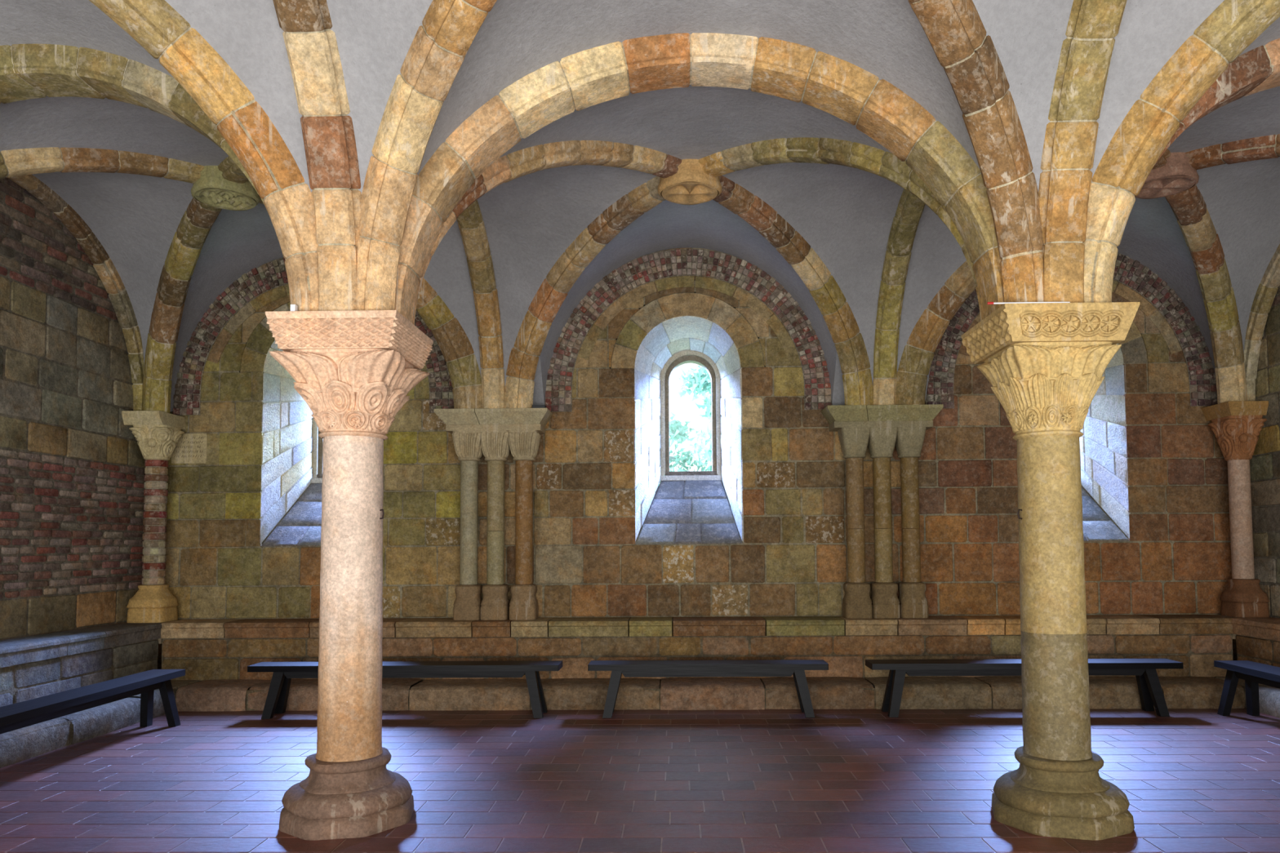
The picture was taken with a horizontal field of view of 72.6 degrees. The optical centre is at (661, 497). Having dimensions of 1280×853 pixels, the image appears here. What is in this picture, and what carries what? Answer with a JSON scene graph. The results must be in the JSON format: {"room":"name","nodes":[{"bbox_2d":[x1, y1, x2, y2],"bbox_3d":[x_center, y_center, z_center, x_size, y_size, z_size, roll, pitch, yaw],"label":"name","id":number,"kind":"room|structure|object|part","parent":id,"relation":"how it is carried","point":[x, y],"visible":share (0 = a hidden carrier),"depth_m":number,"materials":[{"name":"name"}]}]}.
{"room":"monastery chapter house","nodes":[
{"label":"monastery chapter house","id":0,"kind":"room"},
{"bbox_2d":[0,177,145,648],"bbox_3d":[-5.592,-0.784,3.446,0.408,5.000,13.000,0,-3,1],"label":"wall","id":1,"kind":"structure","parent":0,"point":[72,472],"depth_m":7.70,"materials":[{"name":"stone"}]},
{"bbox_2d":[7,173,144,410],"bbox_3d":[-5.282,-1.877,6.996,0.150,1.878,3.978,0,-3,1],"label":"rib","id":2,"kind":"object","parent":1,"relation":"attached to","point":[105,268],"visible":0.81,"depth_m":8.20,"materials":[{"name":"stone"}]},
{"bbox_2d":[0,622,161,706],"bbox_3d":[-5.125,1.306,4.754,0.435,0.569,7.450,0,-3,1],"label":"stone ledge","id":3,"kind":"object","parent":1,"relation":"attached to","point":[40,665],"depth_m":7.28,"materials":[{"name":"stone"}]},
{"bbox_2d":[0,0,1279,411],"bbox_3d":[0.199,-1.942,5.017,11.150,1.930,7.880,0,-3,1],"label":"ceiling","id":4,"kind":"structure","parent":0,"point":[845,214],"depth_m":6.06,"materials":[{"name":"grey paint"}]},
{"bbox_2d":[0,146,204,183],"bbox_3d":[-4.460,-1.844,6.026,0.234,1.898,2.493,-3,-4,43],"label":"rib","id":5,"kind":"object","parent":4,"relation":"attached to","point":[20,162],"visible":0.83,"depth_m":6.30,"materials":[{"name":"stone"}]},
{"bbox_2d":[191,165,259,210],"bbox_3d":[-3.529,-2.567,7.060,0.480,0.320,0.480,-3,-4,44],"label":"keystone","id":6,"kind":"object","parent":4,"relation":"attached to","point":[228,195],"visible":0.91,"depth_m":6.96,"materials":[{"name":"stone"}]},
{"bbox_2d":[657,159,722,204],"bbox_3d":[0.228,-2.595,6.995,0.480,0.316,0.480,-3,-4,44],"label":"keystone","id":7,"kind":"object","parent":4,"relation":"attached to","point":[671,188],"visible":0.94,"depth_m":6.89,"materials":[{"name":"stone"}]},
{"bbox_2d":[395,32,1004,324],"bbox_3d":[0.197,-1.905,4.955,4.096,1.850,0.352,0,-3,1],"label":"arch","id":8,"kind":"object","parent":4,"relation":"attached to","point":[838,87],"visible":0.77,"depth_m":4.84,"materials":[{"name":"stone"}]},
{"bbox_2d":[1134,151,1199,199],"bbox_3d":[3.985,-2.621,6.929,0.480,0.316,0.480,-3,-4,44],"label":"keystone","id":9,"kind":"object","parent":4,"relation":"attached to","point":[1158,184],"visible":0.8,"depth_m":6.78,"materials":[{"name":"stone"}]},
{"bbox_2d":[1185,133,1279,169],"bbox_3d":[4.890,-1.909,5.864,0.233,1.898,2.492,2,-4,-41],"label":"rib","id":10,"kind":"object","parent":4,"relation":"attached to","point":[1266,147],"visible":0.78,"depth_m":6.48,"materials":[{"name":"stone"}]},
{"bbox_2d":[0,707,1279,852],"bbox_3d":[0.154,1.656,2.814,12.606,0.010,12.200,0,-3,1],"label":"floor","id":11,"kind":"structure","parent":0,"point":[1193,780],"depth_m":5.46,"materials":[{"name":"ceramic"}]},
{"bbox_2d":[0,688,177,768],"bbox_3d":[-4.735,1.663,4.538,0.478,0.219,7.070,0,-3,1],"label":"trim","id":12,"kind":"structure","parent":11,"relation":"on","point":[28,742],"depth_m":6.66,"materials":[{"name":"stone"}]},
{"bbox_2d":[0,669,185,734],"bbox_3d":[-4.211,1.630,6.198,0.300,0.455,2.500,0,-3,0],"label":"wooden bench","id":13,"kind":"object","parent":11,"relation":"on","point":[23,714],"visible":1,"depth_m":6.43,"materials":[{"name":"black wood"}]},
{"bbox_3d":[-4.303,1.715,7.284,0.115,0.403,0.168,0,-3,0],"label":"leg","id":14,"kind":"part","parent":13,"relation":"part of","materials":[{"name":"black wood"}]},
{"bbox_3d":[-4.118,1.714,7.284,0.115,0.403,0.168,0,-3,0],"label":"leg","id":15,"kind":"part","parent":13,"relation":"part of","materials":[{"name":"black wood"}]},
{"bbox_2d":[265,310,433,840],"bbox_3d":[-1.729,0.400,4.865,0.715,2.740,0.720,0,-3,1],"label":"stone column","id":16,"kind":"structure","parent":11,"relation":"on","point":[354,371],"depth_m":4.70,"materials":[{"name":"stone"}]},
{"bbox_2d":[0,43,286,259],"bbox_3d":[-3.559,-1.878,5.021,3.850,1.848,0.353,0,-3,1],"label":"arch","id":17,"kind":"object","parent":16,"relation":"on","point":[28,71],"visible":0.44,"depth_m":4.90,"materials":[{"name":"stone"}]},
{"bbox_2d":[88,0,318,311],"bbox_3d":[-2.660,-1.959,4.047,0.230,1.896,2.450,-3,-4,44],"label":"rib","id":18,"kind":"object","parent":16,"relation":"on","point":[155,25],"visible":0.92,"depth_m":4.47,"materials":[{"name":"stone"}]},
{"bbox_2d":[217,155,248,183],"bbox_3d":[-2.624,-1.856,5.995,0.233,1.896,2.492,2,-4,-41],"label":"rib","id":19,"kind":"object","parent":16,"relation":"on","point":[231,171],"visible":0.04,"depth_m":6.73,"materials":[{"name":"stone"}]},
{"bbox_2d":[290,304,297,311],"bbox_3d":[-1.958,-1.005,4.640,0.026,0.045,0.030,0,-3,1],"label":"sensor box","id":20,"kind":"object","parent":16,"relation":"on","point":[293,307],"visible":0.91,"depth_m":4.63,"materials":[{"name":"white plastic"}]},
{"bbox_2d":[272,0,361,311],"bbox_3d":[-1.761,-2.077,3.965,0.281,2.112,2.009,0,-3,1],"label":"rib","id":21,"kind":"object","parent":16,"relation":"on","point":[311,45],"visible":0.84,"depth_m":4.52,"materials":[{"name":"stone"}]},
{"bbox_2d":[355,0,497,310],"bbox_3d":[-0.800,-1.972,4.015,0.233,1.896,2.531,3,-4,-44],"label":"rib","id":22,"kind":"object","parent":16,"relation":"on","point":[439,46],"visible":0.91,"depth_m":4.49,"materials":[{"name":"stone"}]},
{"bbox_2d":[413,140,681,324],"bbox_3d":[-0.766,-1.869,5.960,2.573,1.896,0.231,3,-4,-45],"label":"rib","id":23,"kind":"object","parent":16,"relation":"on","point":[526,161],"visible":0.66,"depth_m":5.94,"materials":[{"name":"stone"}]},
{"bbox_2d":[247,661,562,719],"bbox_3d":[-2.256,1.700,7.727,2.733,0.455,0.300,0,-3,1],"label":"wooden bench","id":24,"kind":"object","parent":11,"relation":"on","point":[276,701],"visible":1,"depth_m":7.63,"materials":[{"name":"black wood"}]},
{"bbox_3d":[-3.403,1.729,7.653,0.168,0.403,0.115,0,-3,1],"label":"leg","id":25,"kind":"part","parent":24,"relation":"part of","materials":[{"name":"black wood"}]},
{"bbox_3d":[-3.399,1.739,7.838,0.168,0.403,0.115,0,-3,1],"label":"leg","id":26,"kind":"part","parent":24,"relation":"part of","materials":[{"name":"black wood"}]},
{"bbox_3d":[-2.257,1.556,7.735,2.173,0.063,0.174,0,-3,1],"label":"rail","id":27,"kind":"part","parent":24,"relation":"part of","materials":[{"name":"black wood"}]},
{"bbox_3d":[-2.257,1.499,7.738,2.733,0.052,0.280,0,-3,1],"label":"seat","id":28,"kind":"part","parent":24,"relation":"part of","materials":[{"name":"black wood"}]},
{"bbox_3d":[-1.112,1.713,7.613,0.168,0.403,0.115,0,-3,1],"label":"leg","id":29,"kind":"part","parent":24,"relation":"part of","materials":[{"name":"black wood"}]},
{"bbox_3d":[-1.109,1.723,7.798,0.168,0.403,0.115,0,-3,1],"label":"leg","id":30,"kind":"part","parent":24,"relation":"part of","materials":[{"name":"black wood"}]},
{"bbox_2d":[587,659,828,718],"bbox_3d":[0.409,1.681,7.681,2.087,0.455,0.300,0,-3,1],"label":"wooden bench","id":31,"kind":"object","parent":11,"relation":"on","point":[784,668],"visible":1,"depth_m":7.58,"materials":[{"name":"black wood"}]},
{"bbox_3d":[-0.424,1.708,7.601,0.168,0.403,0.115,0,-3,1],"label":"leg","id":32,"kind":"part","parent":31,"relation":"part of","materials":[{"name":"black wood"}]},
{"bbox_3d":[-0.421,1.718,7.786,0.168,0.403,0.115,0,-3,1],"label":"leg","id":33,"kind":"part","parent":31,"relation":"part of","materials":[{"name":"black wood"}]},
{"bbox_3d":[0.408,1.480,7.691,2.087,0.052,0.280,0,-3,1],"label":"seat","id":34,"kind":"part","parent":31,"relation":"part of","materials":[{"name":"black wood"}]},
{"bbox_3d":[0.408,1.537,7.688,1.547,0.063,0.174,0,-3,1],"label":"rail","id":35,"kind":"part","parent":31,"relation":"part of","materials":[{"name":"black wood"}]},
{"bbox_3d":[1.243,1.706,7.757,0.168,0.403,0.115,0,-3,1],"label":"leg","id":36,"kind":"part","parent":31,"relation":"part of","materials":[{"name":"black wood"}]},
{"bbox_3d":[1.240,1.696,7.572,0.168,0.403,0.115,0,-3,1],"label":"leg","id":37,"kind":"part","parent":31,"relation":"part of","materials":[{"name":"black wood"}]},
{"bbox_2d":[175,675,1244,711],"bbox_3d":[0.395,1.822,8.127,9.680,0.220,0.533,0,-3,1],"label":"trim","id":38,"kind":"structure","parent":11,"relation":"on","point":[1106,692],"depth_m":7.91,"materials":[{"name":"stone"}]},
{"bbox_2d":[865,658,1183,717],"bbox_3d":[3.159,1.662,7.633,2.664,0.455,0.300,0,-3,1],"label":"wooden bench","id":39,"kind":"object","parent":11,"relation":"on","point":[1150,691],"visible":0.95,"depth_m":7.54,"materials":[{"name":"black wood"}]},
{"bbox_3d":[2.050,1.700,7.743,0.168,0.403,0.115,0,-3,1],"label":"leg","id":40,"kind":"part","parent":39,"relation":"part of","materials":[{"name":"black wood"}]},
{"bbox_3d":[2.046,1.691,7.558,0.168,0.403,0.115,0,-3,1],"label":"leg","id":41,"kind":"part","parent":39,"relation":"part of","materials":[{"name":"black wood"}]},
{"bbox_3d":[3.158,1.460,7.643,2.664,0.052,0.280,0,-3,1],"label":"seat","id":42,"kind":"part","parent":39,"relation":"part of","materials":[{"name":"black wood"}]},
{"bbox_3d":[3.158,1.518,7.640,2.104,0.063,0.174,0,-3,1],"label":"rail","id":43,"kind":"part","parent":39,"relation":"part of","materials":[{"name":"black wood"}]},
{"bbox_3d":[4.272,1.685,7.704,0.168,0.403,0.115,0,-3,1],"label":"leg","id":44,"kind":"part","parent":39,"relation":"part of","materials":[{"name":"black wood"}]},
{"bbox_3d":[4.269,1.675,7.519,0.168,0.403,0.115,0,-3,1],"label":"leg","id":45,"kind":"part","parent":39,"relation":"part of","materials":[{"name":"black wood"}]},
{"bbox_2d":[961,302,1139,840],"bbox_3d":[2.150,0.373,4.804,0.715,2.740,0.719,0,-3,1],"label":"stone column","id":46,"kind":"structure","parent":11,"relation":"on","point":[1045,364],"depth_m":4.63,"materials":[{"name":"stone"}]},
{"bbox_2d":[698,137,982,320],"bbox_3d":[1.195,-1.883,5.927,0.232,1.896,2.572,3,-4,-43],"label":"rib","id":47,"kind":"object","parent":46,"relation":"on","point":[880,162],"visible":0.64,"depth_m":5.87,"materials":[{"name":"stone"}]},
{"bbox_2d":[908,0,1044,302],"bbox_3d":[1.161,-1.986,3.982,2.534,1.896,0.234,3,-4,-44],"label":"rib","id":48,"kind":"object","parent":46,"relation":"on","point":[955,30],"visible":0.96,"depth_m":4.45,"materials":[{"name":"stone"}]},
{"bbox_2d":[986,302,1070,304],"bbox_3d":[1.916,-1.018,4.545,0.426,0.013,0.019,0,-3,1],"label":"cable","id":49,"kind":"object","parent":46,"relation":"on","point":[988,303],"visible":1,"depth_m":4.54,"materials":[{"name":"white plastic"}]},
{"bbox_2d":[1038,0,1127,302],"bbox_3d":[2.118,-2.104,3.898,0.281,2.112,2.010,0,-3,1],"label":"rib","id":50,"kind":"object","parent":46,"relation":"on","point":[1068,155],"visible":0.84,"depth_m":4.47,"materials":[{"name":"stone"}]},
{"bbox_2d":[1151,148,1171,169],"bbox_3d":[3.053,-1.897,5.896,0.234,1.899,2.494,-3,-4,43],"label":"rib","id":51,"kind":"object","parent":46,"relation":"on","point":[1162,161],"visible":0.02,"depth_m":6.67,"materials":[{"name":"stone"}]},
{"bbox_2d":[1083,0,1279,302],"bbox_3d":[3.020,-1.999,3.948,0.230,1.896,2.451,2,-4,-42],"label":"rib","id":52,"kind":"object","parent":46,"relation":"on","point":[1146,130],"visible":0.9,"depth_m":4.41,"materials":[{"name":"stone"}]},
{"bbox_2d":[1154,38,1279,164],"bbox_3d":[3.955,-1.931,4.890,3.853,1.848,0.354,0,-3,1],"label":"arch","id":53,"kind":"object","parent":46,"relation":"on","point":[1257,69],"visible":0.24,"depth_m":4.78,"materials":[{"name":"stone"}]},
{"bbox_2d":[1213,660,1279,715],"bbox_3d":[4.926,1.593,6.538,0.310,0.455,2.100,0,-3,2],"label":"wooden bench","id":54,"kind":"object","parent":11,"relation":"on","point":[1254,673],"visible":1,"depth_m":7.42,"materials":[{"name":"black wood"}]},
{"bbox_3d":[4.870,1.669,7.468,0.115,0.403,0.168,0,-3,2],"label":"leg","id":55,"kind":"part","parent":54,"relation":"part of","materials":[{"name":"black wood"}]},
{"bbox_3d":[4.925,1.391,6.549,0.290,0.052,2.100,0,-3,2],"label":"seat","id":56,"kind":"part","parent":54,"relation":"part of","materials":[{"name":"black wood"}]},
{"bbox_3d":[5.064,1.667,7.459,0.115,0.403,0.168,0,-3,2],"label":"leg","id":57,"kind":"part","parent":54,"relation":"part of","materials":[{"name":"black wood"}]},
{"bbox_3d":[4.925,1.449,6.546,0.184,0.063,1.740,0,-3,2],"label":"rail","id":58,"kind":"part","parent":54,"relation":"part of","materials":[{"name":"black wood"}]},
{"bbox_2d":[1242,684,1279,717],"bbox_3d":[5.285,1.592,4.363,0.272,0.221,7.070,0,-3,1],"label":"trim","id":59,"kind":"structure","parent":11,"relation":"on","point":[1268,696],"depth_m":7.50,"materials":[{"name":"stone"}]},
{"bbox_2d":[157,248,1237,690],"bbox_3d":[0.284,-0.528,9.359,11.750,5.047,0.957,0,-3,1],"label":"wall","id":60,"kind":"structure","parent":0,"point":[791,560],"depth_m":8.86,"materials":[{"name":"stone"}]},
{"bbox_2d":[170,433,207,463],"bbox_3d":[-4.865,-0.508,8.977,0.370,0.313,0.020,0,-3,1],"label":"stone","id":61,"kind":"object","parent":60,"relation":"attached to","point":[191,448],"visible":0.9,"depth_m":8.97,"materials":[{"name":"beige stone"}]},
{"bbox_2d":[259,340,323,546],"bbox_3d":[-3.561,-0.655,9.439,1.110,2.360,0.947,0,-3,1],"label":"window","id":62,"kind":"structure","parent":60,"relation":"in","point":[292,445],"depth_m":9.24,"materials":[{"name":"stone"}]},
{"bbox_3d":[-3.556,-0.886,9.811,0.670,1.458,0.230,0,-3,1],"label":"frame","id":63,"kind":"part","parent":62,"relation":"part of","materials":[{"name":"stone"}]},
{"bbox_2d":[172,257,453,415],"bbox_3d":[-3.576,-1.705,9.003,2.944,1.687,0.054,0,-3,1],"label":"brick arch","id":64,"kind":"object","parent":60,"relation":"attached to","point":[270,275],"visible":0.56,"depth_m":9.00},
{"bbox_2d":[633,315,743,544],"bbox_3d":[0.283,-0.682,9.372,1.110,2.360,0.947,0,-3,1],"label":"window","id":65,"kind":"structure","parent":60,"relation":"in","point":[686,507],"depth_m":9.26,"materials":[{"name":"stone"}]},
{"bbox_3d":[0.327,-0.914,9.743,0.670,1.458,0.230,0,-3,1],"label":"frame","id":66,"kind":"part","parent":65,"relation":"part of","materials":[{"name":"stone"}]},
{"bbox_2d":[544,248,832,412],"bbox_3d":[0.268,-1.732,8.936,2.944,1.687,0.054,0,-3,1],"label":"brick arch","id":67,"kind":"object","parent":60,"relation":"attached to","point":[736,271],"visible":1,"depth_m":8.94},
{"bbox_2d":[160,614,1233,681],"bbox_3d":[0.295,1.476,8.565,10.330,0.569,0.435,0,-3,1],"label":"stone ledge","id":68,"kind":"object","parent":60,"relation":"attached to","point":[222,648],"depth_m":8.39,"materials":[{"name":"stone"}]},
{"bbox_2d":[434,408,552,620],"bbox_3d":[-1.664,0.171,8.686,1.114,2.076,0.410,0,-3,1],"label":"columns","id":69,"kind":"object","parent":68,"relation":"on","point":[492,433],"visible":1,"depth_m":8.64,"materials":[{"name":"stone"}]},
{"bbox_2d":[246,195,482,408],"bbox_3d":[-2.647,-1.801,7.954,0.233,1.796,2.340,-3,-4,43],"label":"rib","id":70,"kind":"object","parent":69,"relation":"on","point":[455,347],"visible":0.38,"depth_m":8.50,"materials":[{"name":"stone"}]},
{"bbox_2d":[456,199,505,408],"bbox_3d":[-1.708,-1.871,6.965,0.233,1.918,3.827,0,-3,1],"label":"rib","id":71,"kind":"object","parent":69,"relation":"on","point":[471,225],"visible":0.3,"depth_m":8.33,"materials":[{"name":"stone"}]},
{"bbox_2d":[532,404,546,408],"bbox_3d":[-1.202,-0.894,8.592,0.125,0.035,0.080,0,-3,1],"label":"plate","id":72,"kind":"object","parent":69,"relation":"on","point":[533,406],"visible":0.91,"depth_m":8.55,"materials":[{"name":"plastic"}]},
{"bbox_2d":[504,176,688,408],"bbox_3d":[-0.673,-1.815,7.921,0.233,1.796,2.420,3,-4,-43],"label":"rib","id":73,"kind":"object","parent":69,"relation":"on","point":[544,306],"visible":0.85,"depth_m":8.16,"materials":[{"name":"stone"}]},
{"bbox_2d":[821,404,943,618],"bbox_3d":[2.190,0.143,8.616,1.122,2.076,0.403,0,-3,1],"label":"columns","id":74,"kind":"object","parent":68,"relation":"on","point":[881,428],"visible":1,"depth_m":8.57,"materials":[{"name":"stone"}]},
{"bbox_2d":[689,175,873,405],"bbox_3d":[1.171,-1.828,7.890,2.420,1.796,0.232,3,-4,-45],"label":"rib","id":75,"kind":"object","parent":74,"relation":"on","point":[842,324],"visible":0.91,"depth_m":8.13,"materials":[{"name":"stone"}]},
{"bbox_2d":[872,188,925,404],"bbox_3d":[2.171,-1.898,6.899,0.234,1.918,3.827,0,-3,1],"label":"rib","id":76,"kind":"object","parent":74,"relation":"on","point":[909,210],"visible":0.38,"depth_m":8.23,"materials":[{"name":"stone"}]},
{"bbox_2d":[895,260,976,404],"bbox_3d":[3.146,-1.842,7.852,0.233,1.796,2.340,2,-4,-41],"label":"rib","id":77,"kind":"object","parent":74,"relation":"on","point":[917,355],"visible":0.46,"depth_m":8.40,"materials":[{"name":"stone"}]},
{"bbox_2d":[124,614,1271,688],"bbox_3d":[0.281,1.557,8.335,11.150,0.751,0.880,0,-3,1],"label":"trim","id":78,"kind":"structure","parent":60,"relation":"attached to","point":[176,684],"depth_m":8.28,"materials":[{"name":"stone"}]},
{"bbox_2d":[121,410,186,622],"bbox_3d":[-5.082,0.193,8.722,0.425,2.076,0.444,0,-3,1],"label":"column","id":79,"kind":"structure","parent":78,"relation":"on","point":[157,433],"depth_m":8.62,"materials":[{"name":"stone"}]},
{"bbox_2d":[141,187,222,413],"bbox_3d":[-4.368,-1.789,7.983,0.231,1.796,2.340,2,-4,-41],"label":"rib","id":80,"kind":"object","parent":79,"relation":"on","point":[192,232],"visible":0.83,"depth_m":8.32,"materials":[{"name":"stone"}]},
{"bbox_2d":[1200,400,1269,617],"bbox_3d":[5.665,0.118,8.537,0.398,2.076,0.439,0,-3,1],"label":"column","id":81,"kind":"structure","parent":78,"relation":"on","point":[1237,426],"depth_m":8.44,"materials":[{"name":"stone"}]},
{"bbox_2d":[1164,174,1247,404],"bbox_3d":[4.868,-1.855,7.822,0.231,1.798,2.341,-3,-4,43],"label":"rib","id":82,"kind":"object","parent":81,"relation":"on","point":[1188,206],"visible":0.83,"depth_m":8.15,"materials":[{"name":"stone"}]},
{"bbox_2d":[925,252,1217,408],"bbox_3d":[4.159,-1.760,8.868,2.944,1.687,0.054,0,-3,1],"label":"brick arch","id":83,"kind":"object","parent":60,"relation":"attached to","point":[1129,272],"visible":0.59,"depth_m":8.85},
{"bbox_2d":[1079,343,1130,542],"bbox_3d":[4.174,-0.710,9.305,1.110,2.360,0.947,0,-3,1],"label":"window","id":84,"kind":"structure","parent":60,"relation":"in","point":[1103,442],"depth_m":9.02,"materials":[{"name":"stone"}]},
{"bbox_2d":[1249,285,1279,617],"bbox_3d":[5.947,-0.865,3.245,0.408,5.000,13.000,0,-3,1],"label":"wall","id":85,"kind":"structure","parent":0,"point":[1264,464],"depth_m":8.37,"materials":[{"name":"stone"}]},
{"bbox_2d":[1231,617,1279,667],"bbox_3d":[5.574,1.231,4.568,0.434,0.569,7.450,0,-3,1],"label":"trim","id":86,"kind":"structure","parent":85,"relation":"attached to","point":[1257,639],"depth_m":7.97,"materials":[{"name":"stone"}]},
{"bbox_2d":[1244,244,1279,400],"bbox_3d":[5.746,-1.955,6.803,0.150,1.878,3.980,0,-3,1],"label":"rib","id":87,"kind":"object","parent":85,"relation":"attached to","point":[1267,290],"visible":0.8,"depth_m":8.38,"materials":[{"name":"stone"}]},
{"label":"outside","id":88,"kind":"structure","parent":0,"visible":0},
{"label":"ground","id":89,"kind":"structure","parent":88,"visible":0},
{"bbox_2d":[659,411,705,482],"bbox_3d":[0.241,0.438,22.238,5.289,5.330,5.663,0,-3,1],"label":"pine tree","id":90,"kind":"object","parent":89,"relation":"on","point":[676,431],"visible":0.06,"depth_m":21.93,"materials":[{"name":"green plant"}]},
{"bbox_2d":[658,365,711,484],"bbox_3d":[1.287,-0.574,17.590,4.457,6.620,4.976,-1,-3,8],"label":"pine tree","id":91,"kind":"object","parent":89,"relation":"on","point":[700,380],"visible":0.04,"depth_m":17.39,"materials":[{"name":"green plant"}]}
]}

